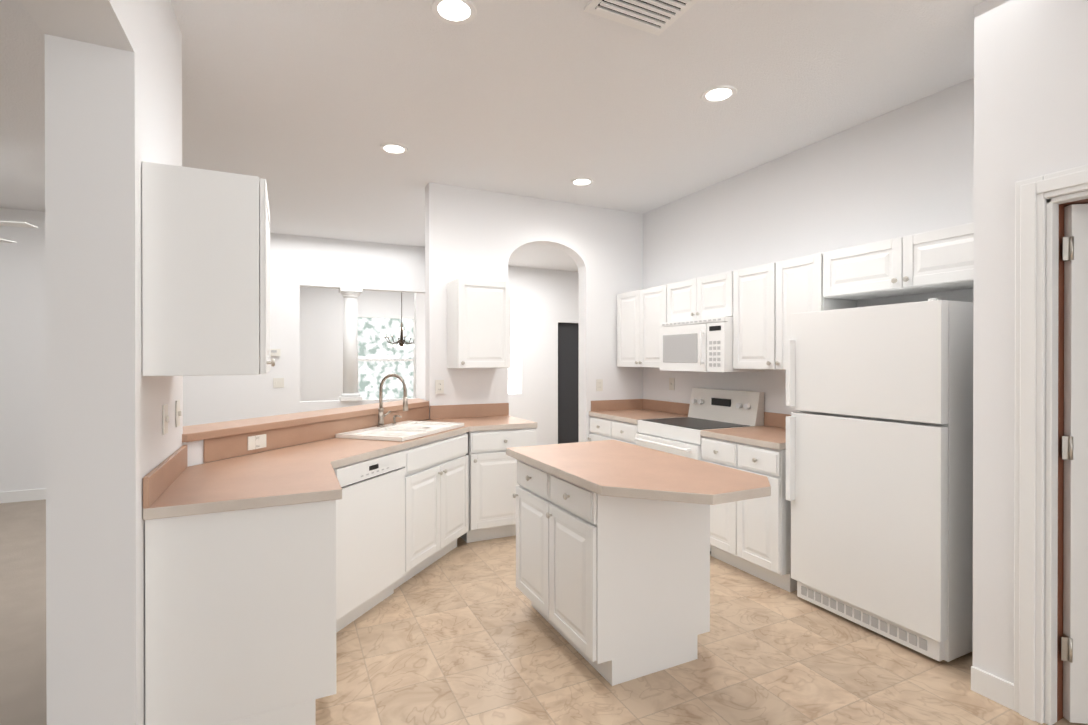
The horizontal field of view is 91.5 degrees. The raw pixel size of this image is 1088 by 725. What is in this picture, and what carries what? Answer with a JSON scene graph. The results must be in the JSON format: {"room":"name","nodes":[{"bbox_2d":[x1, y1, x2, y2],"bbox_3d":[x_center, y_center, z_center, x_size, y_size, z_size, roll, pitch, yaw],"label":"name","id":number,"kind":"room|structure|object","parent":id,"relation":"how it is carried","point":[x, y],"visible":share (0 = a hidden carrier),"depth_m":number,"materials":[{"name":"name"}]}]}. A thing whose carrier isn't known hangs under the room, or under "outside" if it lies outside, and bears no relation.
{"room":"kitchen","nodes":[
{"label":"kitchen","id":0,"kind":"room"},
{"bbox_2d":[0,499,46,724],"bbox_3d":[-5.980,1.437,1.422,8.430,0.060,16.000,0,0,-26],"label":"floor carpet","id":1,"kind":"object","parent":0,"point":[23,697],"depth_m":2.96,"materials":[{"name":"beige carpet"}]},
{"bbox_2d":[20,0,182,724],"bbox_3d":[-0.242,-0.051,-0.757,0.220,2.930,7.080,0,0,-26],"label":"wall pillar","id":2,"kind":"structure","parent":0,"point":[113,94],"depth_m":1.66,"materials":[{"name":"white paint"}]},
{"bbox_2d":[162,404,168,434],"bbox_3d":[-1.496,0.225,2.103,0.016,0.116,0.072,0,0,-26],"label":"switch","id":3,"kind":"object","parent":2,"relation":"attached to","point":[165,418],"visible":1,"depth_m":2.09,"materials":[{"name":"white plastic"}]},
{"bbox_2d":[176,400,180,426],"bbox_3d":[-1.614,0.224,2.346,0.016,0.116,0.072,0,0,-26],"label":"switch","id":4,"kind":"object","parent":2,"relation":"attached to","point":[178,412],"visible":1,"depth_m":2.34,"materials":[{"name":"white plastic"}]},
{"bbox_2d":[142,161,274,375],"bbox_3d":[-1.289,-0.315,2.113,0.396,0.720,0.560,0,0,-26],"label":"upper cabinet","id":5,"kind":"object","parent":2,"relation":"attached to","point":[205,272],"visible":1,"depth_m":1.85,"materials":[{"name":"white wood"}]},
{"bbox_2d":[0,208,424,491],"bbox_3d":[-6.321,-0.069,4.892,10.550,2.930,0.150,0,0,-26],"label":"wall","id":6,"kind":"structure","parent":0,"point":[297,262],"depth_m":6.07,"materials":[{"name":"white paint"}]},
{"bbox_2d":[0,488,45,502],"bbox_3d":[-6.298,1.341,4.815,10.580,0.110,0.015,0,0,-26],"label":"baseboard","id":7,"kind":"structure","parent":6,"relation":"attached to","point":[22,495],"depth_m":5.32,"materials":[{"name":"white wood"}]},
{"bbox_2d":[270,349,279,355],"bbox_3d":[-3.208,-0.118,6.300,0.140,0.090,0.030,0,0,-26],"label":"thermostat","id":8,"kind":"object","parent":6,"relation":"attached to","point":[274,352],"visible":0.73,"depth_m":6.29,"materials":[{"name":"white plastic"}]},
{"bbox_2d":[273,378,283,387],"bbox_3d":[-3.166,0.242,6.329,0.116,0.116,0.016,0,0,-26],"label":"double light switch","id":9,"kind":"object","parent":6,"relation":"attached to","point":[278,382],"visible":1,"depth_m":6.33,"materials":[{"name":"white plastic"}]},
{"bbox_2d":[339,287,362,400],"bbox_3d":[-2.465,-0.230,6.761,0.260,1.420,0.260,0,0,-26],"label":"column","id":10,"kind":"structure","parent":6,"relation":"on","point":[350,295],"depth_m":6.68,"materials":[{"name":"white paint"}]},
{"bbox_2d":[183,420,422,466],"bbox_3d":[-1.392,0.885,3.515,0.120,1.030,2.390,0,0,19],"label":"wall","id":11,"kind":"structure","parent":0,"point":[194,452],"depth_m":2.54,"materials":[{"name":"white paint"}]},
{"bbox_2d":[248,434,265,449],"bbox_3d":[-1.540,0.428,2.850,0.008,0.072,0.116,0,0,19],"label":"outlet","id":12,"kind":"object","parent":11,"relation":"attached to","point":[257,442],"visible":1,"depth_m":2.84,"materials":[{"name":"white plastic"}]},
{"bbox_2d":[182,398,428,442],"bbox_3d":[-1.444,0.348,3.531,0.290,0.040,2.666,0,0,19],"label":"ledge","id":13,"kind":"object","parent":11,"relation":"on","point":[191,433],"visible":0.73,"depth_m":3.08,"materials":[{"name":"pink laminate"}]},
{"bbox_2d":[300,287,413,400],"bbox_3d":[-3.086,-0.086,10.334,4.820,2.930,0.120,0,0,-26],"label":"wall","id":14,"kind":"structure","parent":0,"point":[321,341],"depth_m":9.82,"materials":[{"name":"white paint"}]},
{"bbox_2d":[358,314,413,398],"bbox_3d":[-3.078,-0.016,10.293,1.180,1.790,0.080,0,0,-26],"label":"window","id":15,"kind":"structure","parent":14,"relation":"in","point":[379,359],"depth_m":10.31,"materials":[{"name":"white"}]},
{"bbox_2d":[0,0,985,271],"bbox_3d":[-3.025,-1.577,2.846,15.000,0.100,16.000,0,0,-26],"label":"ceiling","id":16,"kind":"structure","parent":0,"point":[304,108],"depth_m":3.02,"materials":[{"name":"white paint"}]},
{"bbox_2d":[0,221,37,242],"bbox_3d":[-4.499,-1.265,3.657,1.549,0.530,1.549,0,0,-26],"label":"room ceiling fan","id":17,"kind":"object","parent":16,"relation":"hanging from","point":[15,224],"visible":1,"depth_m":3.89,"materials":[{"name":"white"}]},
{"bbox_2d":[380,143,407,154],"bbox_3d":[-1.072,-1.526,3.793,0.196,0.008,0.196,0,0,-26],"label":"recessed light","id":18,"kind":"object","parent":16,"relation":"in","point":[394,148],"visible":0.98,"depth_m":3.79,"materials":[{"name":"white glass"}]},
{"bbox_2d":[384,292,413,347],"bbox_3d":[-2.396,-0.899,8.932,0.580,1.295,0.580,0,0,-26],"label":"dining chandelier","id":19,"kind":"object","parent":16,"relation":"hanging from","point":[401,341],"visible":0.98,"depth_m":8.91,"materials":[{"name":"brown metal"}]},
{"bbox_2d":[431,0,476,24],"bbox_3d":[-0.388,-1.522,2.291,0.196,0.008,0.196,0,0,-26],"label":"recessed light","id":20,"kind":"object","parent":16,"relation":"in","point":[457,12],"visible":1,"depth_m":2.29,"materials":[{"name":"white"}]},
{"bbox_2d":[571,178,593,185],"bbox_3d":[0.323,-1.528,4.492,0.196,0.008,0.196,0,0,-26],"label":"recessed light","id":21,"kind":"object","parent":16,"relation":"in","point":[581,181],"visible":0.98,"depth_m":4.48,"materials":[{"name":"white glass"}]},
{"bbox_2d":[584,0,698,35],"bbox_3d":[0.438,-1.514,2.191,0.400,0.021,0.400,0,0,-26],"label":"ceiling vent","id":22,"kind":"object","parent":16,"relation":"in","point":[657,17],"visible":1,"depth_m":2.28,"materials":[{"name":"white metal"}]},
{"bbox_2d":[701,85,736,102],"bbox_3d":[0.994,-1.524,3.016,0.196,0.008,0.196,0,0,-26],"label":"recessed light","id":23,"kind":"object","parent":16,"relation":"in","point":[719,94],"visible":1,"depth_m":3.01,"materials":[{"name":"white glass"}]},
{"bbox_2d":[414,266,578,445],"bbox_3d":[0.018,-0.081,8.838,4.300,2.930,0.120,0,0,-26],"label":"wall","id":24,"kind":"structure","parent":0,"point":[549,300],"depth_m":8.72,"materials":[{"name":"white paint"}]},
{"bbox_2d":[508,298,519,393],"bbox_3d":[-0.563,-0.265,8.567,0.380,1.540,0.020,0,0,-26],"label":"window","id":25,"kind":"structure","parent":24,"relation":"in","point":[514,379],"depth_m":8.60,"materials":[{"name":"white"}]},
{"bbox_2d":[558,323,578,443],"bbox_3d":[0.585,0.353,9.170,0.890,2.060,0.020,0,0,-26],"label":"door","id":26,"kind":"structure","parent":24,"relation":"attached to","point":[568,382],"depth_m":9.08,"materials":[{"name":"grey"}]},
{"bbox_2d":[425,182,642,441],"bbox_3d":[0.046,-0.069,5.090,2.340,2.930,0.150,0,0,-26],"label":"wall","id":27,"kind":"structure","parent":0,"point":[476,234],"depth_m":4.89,"materials":[{"name":"white paint"}]},
{"bbox_2d":[435,380,443,393],"bbox_3d":[-0.891,0.207,4.525,0.072,0.116,0.008,0,0,-26],"label":"electrical outlet","id":28,"kind":"object","parent":27,"relation":"attached to","point":[439,386],"visible":0.98,"depth_m":4.52,"materials":[{"name":"white plastic"}]},
{"bbox_2d":[447,278,510,367],"bbox_3d":[-0.551,-0.318,4.509,0.460,0.730,0.368,0,0,-26],"label":"upper cabinet","id":29,"kind":"object","parent":27,"relation":"attached to","point":[478,323],"visible":1,"depth_m":4.37,"materials":[{"name":"white wood"}]},
{"bbox_2d":[596,379,602,390],"bbox_3d":[0.549,0.225,5.245,0.072,0.116,0.008,0,0,-26],"label":"electrical outlet","id":30,"kind":"object","parent":27,"relation":"attached to","point":[599,384],"visible":1,"depth_m":5.24,"materials":[{"name":"white plastic"}]},
{"bbox_2d":[316,535,1087,724],"bbox_3d":[0.768,1.427,4.694,6.570,0.060,16.000,0,0,-26],"label":"floor","id":31,"kind":"structure","parent":0,"point":[463,632],"depth_m":2.42,"materials":[{"name":"beige tile"}]},
{"bbox_2d":[145,500,335,724],"bbox_3d":[-1.210,0.968,2.200,0.606,0.874,0.600,0,0,-26],"label":"base cabinet","id":32,"kind":"object","parent":31,"relation":"on","point":[240,617],"visible":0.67,"depth_m":1.92,"materials":[{"name":"white wood"}]},
{"bbox_2d":[334,450,405,632],"bbox_3d":[-1.181,0.966,3.009,0.532,0.872,0.598,0,0,19],"label":"dishwasher","id":33,"kind":"object","parent":31,"relation":"on","point":[370,537],"visible":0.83,"depth_m":2.89,"materials":[{"name":"white metal"}]},
{"bbox_2d":[394,433,468,588],"bbox_3d":[-0.936,0.963,3.690,0.550,0.874,0.831,0,0,19],"label":"base cabinet","id":34,"kind":"object","parent":31,"relation":"on","point":[436,499],"visible":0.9,"depth_m":3.56,"materials":[{"name":"white wood"}]},
{"bbox_2d":[143,403,536,519],"bbox_3d":[-0.885,0.448,3.318,0.990,0.154,3.212,0,0,18],"label":"countertop","id":35,"kind":"structure","parent":34,"relation":"on","point":[174,485],"depth_m":2.56,"materials":[{"name":"laminate"}]},
{"bbox_2d":[377,373,407,426],"bbox_3d":[-1.045,0.267,3.812,0.252,0.381,0.208,0,0,19],"label":"faucet","id":36,"kind":"object","parent":35,"relation":"on","point":[381,415],"visible":1,"depth_m":3.76,"materials":[{"name":"silver metal"}]},
{"bbox_2d":[336,421,463,441],"bbox_3d":[-0.971,0.470,3.709,0.500,0.025,0.810,0,0,19],"label":"drop-in sink","id":37,"kind":"object","parent":35,"relation":"in","point":[402,431],"visible":1,"depth_m":3.63,"materials":[{"name":"white ceramic"}]},
{"bbox_2d":[460,428,535,542],"bbox_3d":[-0.435,0.961,4.406,0.560,0.874,0.650,0,0,-26],"label":"base cabinet","id":38,"kind":"object","parent":31,"relation":"on","point":[493,483],"visible":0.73,"depth_m":4.11,"materials":[{"name":"white wood"}]},
{"bbox_2d":[513,460,709,685],"bbox_3d":[0.304,0.966,2.773,0.680,0.874,0.850,0,0,-26],"label":"kitchen island","id":39,"kind":"object","parent":31,"relation":"on","point":[614,590],"visible":0.96,"depth_m":2.42,"materials":[{"name":"white wood"}]},
{"bbox_2d":[506,440,770,504],"bbox_3d":[0.398,0.507,2.589,0.730,0.040,1.320,0,0,-26],"label":"island countertop","id":40,"kind":"structure","parent":39,"relation":"on","point":[615,468],"depth_m":2.35,"materials":[{"name":"laminate"}]},
{"bbox_2d":[588,416,639,444],"bbox_3d":[0.890,0.959,4.975,0.677,0.874,0.793,0,0,-26],"label":"base cabinet","id":41,"kind":"object","parent":31,"relation":"on","point":[601,429],"visible":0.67,"depth_m":4.85,"materials":[{"name":"white wood"}]},
{"bbox_2d":[589,399,790,449],"bbox_3d":[1.218,0.450,4.332,0.650,0.144,2.236,0,0,-26],"label":"countertop","id":42,"kind":"structure","parent":41,"relation":"on","point":[771,433],"depth_m":4.60,"materials":[{"name":"laminate"}]},
{"bbox_2d":[634,388,763,553],"bbox_3d":[1.208,0.813,4.261,0.718,1.170,0.752,0,0,-26],"label":"range","id":43,"kind":"object","parent":31,"relation":"on","point":[712,409],"visible":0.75,"depth_m":4.20,"materials":[{"name":"white metal"}]},
{"bbox_2d":[701,436,796,591],"bbox_3d":[1.544,0.963,3.627,0.677,0.874,0.675,0,0,-26],"label":"base cabinet","id":44,"kind":"object","parent":31,"relation":"on","point":[752,537],"visible":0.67,"depth_m":3.36,"materials":[{"name":"white wood"}]},
{"bbox_2d":[786,298,972,661],"bbox_3d":[1.894,0.541,2.904,0.667,1.682,0.800,0,0,-26],"label":"fridge","id":45,"kind":"object","parent":31,"relation":"on","point":[879,460],"visible":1,"depth_m":2.64,"materials":[{"name":"white metal"}]},
{"bbox_2d":[643,77,973,413],"bbox_3d":[1.778,-0.066,4.062,0.120,2.930,3.510,0,0,-26],"label":"wall","id":46,"kind":"structure","parent":0,"point":[906,170],"depth_m":3.65,"materials":[{"name":"white paint"}]},
{"bbox_2d":[617,285,666,367],"bbox_3d":[1.036,-0.319,5.027,0.367,0.730,0.765,0,0,-26],"label":"upper cabinet","id":47,"kind":"object","parent":46,"relation":"attached to","point":[641,315],"visible":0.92,"depth_m":4.95,"materials":[{"name":"white wood"}]},
{"bbox_2d":[669,378,673,389],"bbox_3d":[1.216,0.206,5.064,0.016,0.116,0.072,0,0,-26],"label":"light switch","id":48,"kind":"object","parent":46,"relation":"attached to","point":[671,383],"visible":1,"depth_m":5.07,"materials":[{"name":"white plastic"}]},
{"bbox_2d":[667,271,732,321],"bbox_3d":[1.370,-0.513,4.338,0.367,0.338,0.756,0,0,-26],"label":"upper cabinet","id":49,"kind":"object","parent":46,"relation":"attached to","point":[711,296],"visible":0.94,"depth_m":4.22,"materials":[{"name":"white wood"}]},
{"bbox_2d":[660,316,764,371],"bbox_3d":[1.331,-0.135,4.318,0.456,0.410,0.752,0,0,-26],"label":"microwave","id":50,"kind":"object","parent":49,"relation":"attached to","point":[702,345],"visible":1,"depth_m":4.14,"materials":[{"name":"white"}]},
{"bbox_2d":[733,263,777,369],"bbox_3d":[1.618,-0.316,3.825,0.367,0.730,0.376,0,0,-26],"label":"upper cabinet","id":51,"kind":"object","parent":46,"relation":"attached to","point":[754,317],"visible":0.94,"depth_m":3.74,"materials":[{"name":"white wood"}]},
{"bbox_2d":[775,253,856,369],"bbox_3d":[1.778,-0.315,3.497,0.367,0.730,0.346,0,0,-26],"label":"upper cabinet","id":52,"kind":"object","parent":46,"relation":"attached to","point":[799,285],"visible":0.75,"depth_m":3.43,"materials":[{"name":"white wood"}]},
{"bbox_2d":[823,223,973,299],"bbox_3d":[2.061,-0.538,2.912,0.367,0.280,0.944,0,0,-26],"label":"upper cabinet","id":53,"kind":"object","parent":46,"relation":"attached to","point":[940,260],"visible":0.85,"depth_m":2.85,"materials":[{"name":"white wood"}]},
{"bbox_2d":[973,0,1087,722],"bbox_3d":[3.067,-0.053,-0.108,0.120,2.930,5.360,0,0,-26],"label":"wall","id":54,"kind":"structure","parent":0,"point":[1030,89],"depth_m":2.15,"materials":[{"name":"white paint"}]},
{"bbox_2d":[971,666,1013,709],"bbox_3d":[1.142,1.362,-0.081,3.324,0.100,7.080,0,0,-26],"label":"baseboard","id":55,"kind":"structure","parent":54,"relation":"attached to","point":[993,687],"depth_m":2.21,"materials":[{"name":"white wood"}]},
{"bbox_2d":[1014,165,1087,724],"bbox_3d":[2.161,0.341,1.732,0.146,2.130,0.960,0,0,-26],"label":"door frame","id":56,"kind":"structure","parent":54,"relation":"attached to","point":[1031,194],"depth_m":2.07,"materials":[{"name":"white wood"}]},
{"bbox_2d":[1061,204,1087,723],"bbox_3d":[2.388,0.392,2.008,0.765,2.003,0.051,0,0,9],"label":"pantry door","id":57,"kind":"structure","parent":54,"relation":"in","point":[1074,648],"depth_m":2.05,"materials":[{"name":"white"}]}
]}

